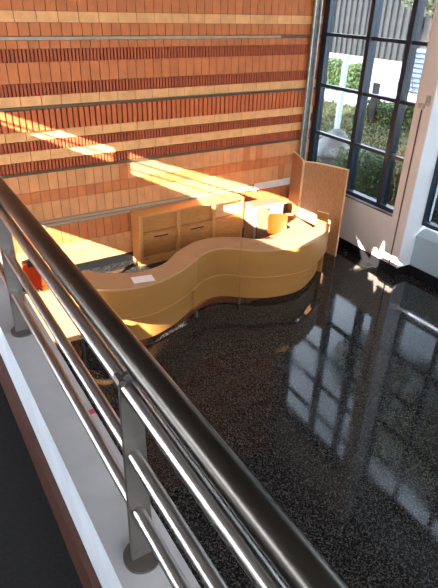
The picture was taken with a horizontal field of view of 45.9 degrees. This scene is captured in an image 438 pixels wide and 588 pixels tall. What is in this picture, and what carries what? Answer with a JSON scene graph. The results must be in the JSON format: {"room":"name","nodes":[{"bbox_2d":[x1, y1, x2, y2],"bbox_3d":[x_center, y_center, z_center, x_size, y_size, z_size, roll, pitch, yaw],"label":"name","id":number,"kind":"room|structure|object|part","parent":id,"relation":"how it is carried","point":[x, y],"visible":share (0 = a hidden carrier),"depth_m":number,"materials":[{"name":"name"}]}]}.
{"room":"lobby","nodes":[
{"label":"lobby","id":0,"kind":"room"},
{"bbox_2d":[0,383,82,587],"bbox_3d":[-0.845,3.039,-1.427,4.742,0.320,10.200,-16,34,-28],"label":"floor","id":1,"kind":"structure","parent":0,"point":[34,553],"depth_m":2.01,"materials":[{"name":"black carpet"}]},
{"bbox_2d":[0,328,121,587],"bbox_3d":[1.238,2.240,-0.377,0.168,0.790,10.200,-16,34,-28],"label":"wall","id":2,"kind":"structure","parent":0,"point":[107,577],"depth_m":1.82,"materials":[{"name":"white paint"}]},
{"bbox_2d":[0,354,101,587],"bbox_3d":[1.153,2.260,-0.428,0.033,0.160,10.200,-16,34,-28],"label":"baseboard","id":3,"kind":"structure","parent":2,"relation":"attached to","point":[87,575],"depth_m":2.02,"materials":[{"name":"brown wood"}]},
{"bbox_2d":[0,254,200,587],"bbox_3d":[1.250,1.894,-0.574,0.172,0.006,10.200,-16,34,-28],"label":"trim ledge","id":4,"kind":"object","parent":2,"relation":"on","point":[102,500],"depth_m":1.72,"materials":[{"name":"grey paint"}]},
{"bbox_2d":[0,176,347,587],"bbox_3d":[0.089,0.652,0.849,0.104,0.682,5.780,-16,34,-28],"label":"gallery railing","id":5,"kind":"object","parent":4,"relation":"on","point":[290,553],"visible":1,"depth_m":1.10,"materials":[{"name":"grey metal"}]},
{"bbox_2d":[0,0,324,267],"bbox_3d":[-3.385,-3.872,8.645,13.360,8.000,0.362,-16,34,-28],"label":"wall","id":6,"kind":"structure","parent":0,"point":[32,72],"depth_m":10.09,"materials":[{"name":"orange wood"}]},
{"bbox_2d":[0,35,280,39],"bbox_3d":[-3.830,-3.986,8.075,12.120,0.045,0.060,-16,34,-28],"label":"trim","id":7,"kind":"structure","parent":6,"relation":"attached to","point":[254,36],"depth_m":9.30,"materials":[{"name":"metal"}]},
{"bbox_2d":[51,227,243,275],"bbox_3d":[-3.420,-0.408,10.475,13.360,0.170,0.034,-16,34,-28],"label":"baseboard","id":8,"kind":"structure","parent":6,"relation":"attached to","point":[96,263],"depth_m":11.02,"materials":[{"name":"black"}]},
{"bbox_2d":[19,178,290,231],"bbox_3d":[-3.404,-1.341,9.971,13.360,0.150,0.032,-16,34,-28],"label":"trim","id":9,"kind":"structure","parent":6,"relation":"attached to","point":[290,178],"depth_m":10.84,"materials":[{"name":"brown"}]},
{"bbox_2d":[1,136,310,178],"bbox_3d":[-3.369,-2.218,9.462,13.360,0.050,0.055,-16,34,-28],"label":"trim","id":10,"kind":"structure","parent":6,"relation":"attached to","point":[309,137],"depth_m":10.42,"materials":[{"name":"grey metal"}]},
{"bbox_2d":[0,87,315,111],"bbox_3d":[-3.337,-3.196,8.906,13.360,0.046,0.055,-16,34,-28],"label":"trim","id":11,"kind":"structure","parent":6,"relation":"attached to","point":[292,89],"depth_m":9.92,"materials":[{"name":"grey metal"}]},
{"bbox_2d":[254,178,289,189],"bbox_3d":[1.296,-2.662,12.516,1.070,0.160,0.040,-16,34,-28],"label":"air vent","id":12,"kind":"object","parent":6,"relation":"in","point":[257,186],"visible":1,"depth_m":12.49,"materials":[{"name":"beige metal"}]},
{"bbox_2d":[281,35,321,37],"bbox_3d":[1.819,-5.606,11.251,1.240,0.045,0.050,-16,34,-28],"label":"trim","id":13,"kind":"structure","parent":6,"relation":"attached to","point":[282,36],"depth_m":11.15,"materials":[{"name":"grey metal"}]},
{"bbox_2d":[298,0,322,212],"bbox_3d":[2.089,-5.313,11.498,0.194,7.998,0.060,-16,34,-28],"label":"post","id":14,"kind":"object","parent":6,"relation":"attached to","point":[318,4],"visible":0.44,"depth_m":11.71,"materials":[{"name":"grey metal"}]},
{"bbox_2d":[22,234,437,587],"bbox_3d":[1.101,3.215,4.733,13.800,0.200,16.950,-16,34,-28],"label":"floor","id":15,"kind":"structure","parent":0,"point":[326,390],"depth_m":7.38,"materials":[{"name":"black stone"}]},
{"bbox_2d":[21,259,49,291],"bbox_3d":[-3.034,-0.062,8.975,0.588,1.071,0.603,22,35,31],"label":"chair","id":16,"kind":"object","parent":15,"relation":"on","point":[29,269],"visible":0.21,"depth_m":8.98,"materials":[{"name":"red fabric"}]},
{"bbox_3d":[-3.007,-0.005,8.981,0.452,0.081,0.462,22,35,31],"label":"seat","id":17,"kind":"part","parent":16,"relation":"part of","materials":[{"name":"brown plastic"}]},
{"bbox_2d":[25,290,87,368],"bbox_3d":[-2.666,0.654,8.062,0.930,0.750,1.679,-16,34,-28],"label":"side table","id":18,"kind":"object","parent":15,"relation":"on","point":[67,326],"visible":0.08,"depth_m":7.79,"materials":[{"name":"brown wood"}]},
{"bbox_3d":[-2.002,0.905,7.694,0.040,0.715,0.040,-16,34,-28],"label":"leg","id":19,"kind":"part","parent":18,"relation":"part of","materials":[{"name":"black plastic"}]},
{"bbox_2d":[70,253,198,342],"bbox_3d":[-1.295,0.130,8.659,2.212,1.150,0.955,-16,34,-28],"label":"reception desk","id":20,"kind":"object","parent":15,"relation":"on","point":[150,308],"visible":0.78,"depth_m":8.32,"materials":[{"name":"brown wood"}]},
{"bbox_3d":[-1.234,-0.045,8.398,2.211,0.515,0.652,-12,32,-23],"label":"panel","id":21,"kind":"part","parent":20,"relation":"part of","materials":[{"name":"brown wood"}]},
{"bbox_3d":[-1.282,0.365,8.711,2.076,0.510,0.620,-13,33,-24],"label":"panel","id":22,"kind":"part","parent":20,"relation":"part of","materials":[{"name":"brown wood"}]},
{"bbox_2d":[82,253,198,290],"bbox_3d":[-1.279,-0.355,8.383,2.212,0.035,0.955,-16,34,-28],"label":"countertop","id":23,"kind":"structure","parent":20,"relation":"on","point":[177,263],"depth_m":8.23,"materials":[{"name":"brown wood"}]},
{"bbox_2d":[130,275,154,283],"bbox_3d":[-1.198,-0.237,8.141,0.352,0.002,0.212,-9,31,-18],"label":"paper sheet","id":24,"kind":"object","parent":20,"relation":"on","point":[146,278],"visible":1,"depth_m":8.13,"materials":[{"name":"white paper"}]},
{"bbox_2d":[130,192,243,265],"bbox_3d":[-0.644,-1.473,11.537,2.620,1.130,0.436,-16,34,-28],"label":"credenza","id":25,"kind":"object","parent":15,"relation":"on","point":[159,232],"visible":0.94,"depth_m":11.28,"materials":[{"name":"brown wood"}]},
{"bbox_3d":[-1.290,-1.534,10.929,0.788,0.360,0.020,-16,34,-28],"label":"door","id":26,"kind":"part","parent":25,"relation":"part of","materials":[{"name":"brown wood"}]},
{"bbox_2d":[143,226,176,234],"bbox_3d":[-1.347,-1.406,11.095,0.800,0.020,0.350,-16,34,-28],"label":"shelf","id":27,"kind":"object","parent":25,"relation":"attached to","point":[165,229],"depth_m":10.99,"materials":[{"name":"brown wood"}]},
{"bbox_3d":[-1.296,-1.039,11.191,0.788,0.360,0.020,-16,34,-28],"label":"door","id":28,"kind":"part","parent":25,"relation":"part of","materials":[{"name":"brown wood"}]},
{"bbox_3d":[-1.332,-1.310,11.118,0.788,0.162,0.334,-16,34,-28],"label":"drawer","id":29,"kind":"part","parent":25,"relation":"part of","materials":[{"name":"brown wood"}]},
{"bbox_3d":[-0.537,-1.750,11.352,0.808,0.360,0.020,-16,34,-28],"label":"door","id":30,"kind":"part","parent":25,"relation":"part of","materials":[{"name":"brown wood"}]},
{"bbox_2d":[180,219,211,226],"bbox_3d":[-0.594,-1.622,11.517,0.820,0.020,0.350,-16,34,-28],"label":"shelf","id":31,"kind":"object","parent":25,"relation":"attached to","point":[199,222],"depth_m":11.42,"materials":[{"name":"brown wood"}]},
{"bbox_3d":[-0.543,-1.255,11.614,0.808,0.360,0.020,-16,34,-28],"label":"door","id":32,"kind":"part","parent":25,"relation":"part of","materials":[{"name":"brown wood"}]},
{"bbox_3d":[-0.579,-1.526,11.540,0.808,0.162,0.334,-16,34,-28],"label":"drawer","id":33,"kind":"part","parent":25,"relation":"part of","materials":[{"name":"brown wood"}]},
{"bbox_3d":[0.158,-1.959,11.764,0.698,0.365,0.020,-16,34,-28],"label":"door","id":34,"kind":"part","parent":25,"relation":"part of","materials":[{"name":"brown wood"}]},
{"bbox_3d":[0.198,-1.490,11.933,0.698,0.495,0.020,-16,34,-28],"label":"door","id":35,"kind":"part","parent":25,"relation":"part of","materials":[{"name":"brown wood"}]},
{"bbox_2d":[215,213,241,221],"bbox_3d":[0.119,-1.801,11.914,0.710,0.050,0.376,-16,34,-28],"label":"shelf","id":36,"kind":"object","parent":25,"relation":"attached to","point":[227,217],"depth_m":11.82,"materials":[{"name":"brown wood"}]},
{"bbox_2d":[176,237,240,306],"bbox_3d":[-0.148,-0.352,9.573,1.404,1.150,0.712,-16,34,-28],"label":"reception desk","id":37,"kind":"object","parent":15,"relation":"on","point":[219,258],"visible":0.98,"depth_m":9.44,"materials":[{"name":"brown wood"}]},
{"bbox_2d":[176,237,240,257],"bbox_3d":[-0.140,-0.843,9.308,1.404,0.035,0.683,-16,34,-28],"label":"countertop","id":38,"kind":"structure","parent":37,"relation":"on","point":[199,248],"depth_m":9.31,"materials":[{"name":"brown wood"}]},
{"bbox_3d":[-0.094,-0.123,9.637,1.009,0.510,0.249,-12,33,-23],"label":"panel","id":39,"kind":"part","parent":37,"relation":"part of","materials":[{"name":"brown wood"}]},
{"bbox_3d":[-0.045,-0.531,9.321,0.907,0.515,0.233,-12,33,-23],"label":"panel","id":40,"kind":"part","parent":37,"relation":"part of","materials":[{"name":"brown wood"}]},
{"bbox_2d":[243,197,283,238],"bbox_3d":[1.033,-1.670,12.101,0.802,1.010,0.430,-16,34,-28],"label":"base cabinet","id":41,"kind":"object","parent":15,"relation":"on","point":[257,212],"visible":0.7,"depth_m":11.85,"materials":[{"name":"brown"}]},
{"bbox_3d":[1.009,-1.558,11.902,0.326,0.910,0.020,-16,34,-28],"label":"door","id":42,"kind":"part","parent":41,"relation":"part of","materials":[{"name":"brown laminate"}]},
{"bbox_3d":[1.135,-1.596,11.957,0.798,0.990,0.012,-16,34,-28],"label":"frame","id":43,"kind":"part","parent":41,"relation":"part of","materials":[{"name":"grey laminate"}]},
{"bbox_3d":[1.293,-1.639,12.062,0.311,0.910,0.020,-16,34,-28],"label":"door","id":44,"kind":"part","parent":41,"relation":"part of","materials":[{"name":"grey laminate"}]},
{"bbox_2d":[267,213,287,236],"bbox_3d":[1.296,-1.223,11.370,0.574,0.970,0.549,-1,30,-4],"label":"chair","id":45,"kind":"object","parent":15,"relation":"on","point":[277,222],"visible":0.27,"depth_m":11.42,"materials":[{"name":"orange fabric"}]},
{"bbox_2d":[239,223,329,297],"bbox_3d":[1.351,-0.598,10.000,2.223,1.060,0.779,-12,33,-23],"label":"reception desk","id":46,"kind":"object","parent":15,"relation":"on","point":[279,266],"visible":1,"depth_m":9.64,"materials":[{"name":"brown wood"}]},
{"bbox_3d":[1.362,-0.360,10.138,2.093,0.510,0.478,-18,35,-31],"label":"panel","id":47,"kind":"part","parent":46,"relation":"part of","materials":[{"name":"brown wood"}]},
{"bbox_3d":[1.416,-0.768,9.822,2.234,0.515,0.553,-16,34,-28],"label":"panel","id":48,"kind":"part","parent":46,"relation":"part of","materials":[{"name":"brown wood"}]},
{"bbox_2d":[241,223,329,251],"bbox_3d":[1.365,-1.044,9.747,2.223,0.035,0.779,-12,33,-23],"label":"countertop","id":49,"kind":"structure","parent":46,"relation":"on","point":[305,238],"depth_m":9.56,"materials":[{"name":"brown wood"}]},
{"bbox_2d":[260,213,312,238],"bbox_3d":[1.414,-0.951,11.121,1.133,0.750,2.447,14,32,21],"label":"countertop","id":50,"kind":"structure","parent":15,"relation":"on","point":[297,225],"depth_m":11.21,"materials":[{"name":"brown wood"}]},
{"bbox_2d":[287,152,348,256],"bbox_3d":[2.043,-2.032,11.793,0.416,2.000,1.709,-18,35,-31],"label":"folding screen","id":51,"kind":"object","parent":15,"relation":"on","point":[324,187],"visible":0.79,"depth_m":11.48,"materials":[{"name":"brown wood"}]},
{"bbox_3d":[1.782,-2.238,12.141,0.060,1.960,0.811,-3,30,-8],"label":"screen panel","id":52,"kind":"part","parent":51,"relation":"part of","materials":[{"name":"brown wood"}]},
{"bbox_3d":[2.283,-1.895,11.567,1.007,1.960,0.096,21,35,29],"label":"screen panel","id":53,"kind":"part","parent":51,"relation":"part of","materials":[{"name":"brown wood"}]},
{"bbox_2d":[316,211,328,271],"bbox_3d":[2.096,-1.172,10.969,0.228,1.322,0.517,0,30,-3],"label":"end panel","id":54,"kind":"object","parent":15,"relation":"on","point":[322,217],"visible":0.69,"depth_m":10.59,"materials":[{"name":"brown wood"}]},
{"bbox_2d":[339,0,437,277],"bbox_3d":[6.702,-1.919,5.786,0.835,8.000,16.950,-16,34,-28],"label":"wall","id":55,"kind":"structure","parent":0,"point":[363,226],"depth_m":10.60,"materials":[{"name":"white paint"}]},
{"bbox_2d":[307,0,436,216],"bbox_3d":[3.026,-4.640,10.603,0.342,5.335,3.129,-14,33,-26],"label":"window","id":56,"kind":"structure","parent":55,"relation":"in","point":[372,54],"depth_m":10.79,"materials":[{"name":"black metal"}]},
{"bbox_3d":[3.009,-4.636,10.595,0.302,5.335,3.129,-14,33,-26],"label":"frame","id":57,"kind":"part","parent":56,"relation":"part of","materials":[{"name":"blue metal"}]},
{"bbox_2d":[338,237,437,287],"bbox_3d":[6.481,1.583,7.493,0.424,0.215,16.650,-16,34,-28],"label":"baseboard","id":58,"kind":"structure","parent":55,"relation":"attached to","point":[379,263],"depth_m":11.11,"materials":[{"name":"black"}]},
{"bbox_2d":[389,95,430,263],"bbox_3d":[3.681,-2.108,10.159,0.050,3.400,0.220,-16,34,-28],"label":"conduit","id":59,"kind":"object","parent":55,"relation":"attached to","point":[428,98],"visible":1,"depth_m":9.87,"materials":[{"name":"brown"}]},
{"bbox_2d":[397,84,437,267],"bbox_3d":[4.182,-3.941,9.201,0.775,8.000,0.008,-16,34,-28],"label":"trim reveal","id":60,"kind":"structure","parent":55,"relation":"attached to","point":[429,156],"depth_m":10.15,"materials":[{"name":"grey paint"}]},
{"bbox_2d":[422,157,437,231],"bbox_3d":[5.456,-2.900,7.816,0.140,5.470,4.280,-16,34,-28],"label":"window","id":61,"kind":"structure","parent":55,"relation":"in","point":[430,218],"depth_m":10.41,"materials":[{"name":"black metal"}]},
{"bbox_3d":[5.458,-2.892,7.823,0.006,5.410,4.240,-16,34,-28],"label":"pane","id":62,"kind":"part","parent":61,"relation":"part of","materials":[{"name":"clear glass"}]}
]}

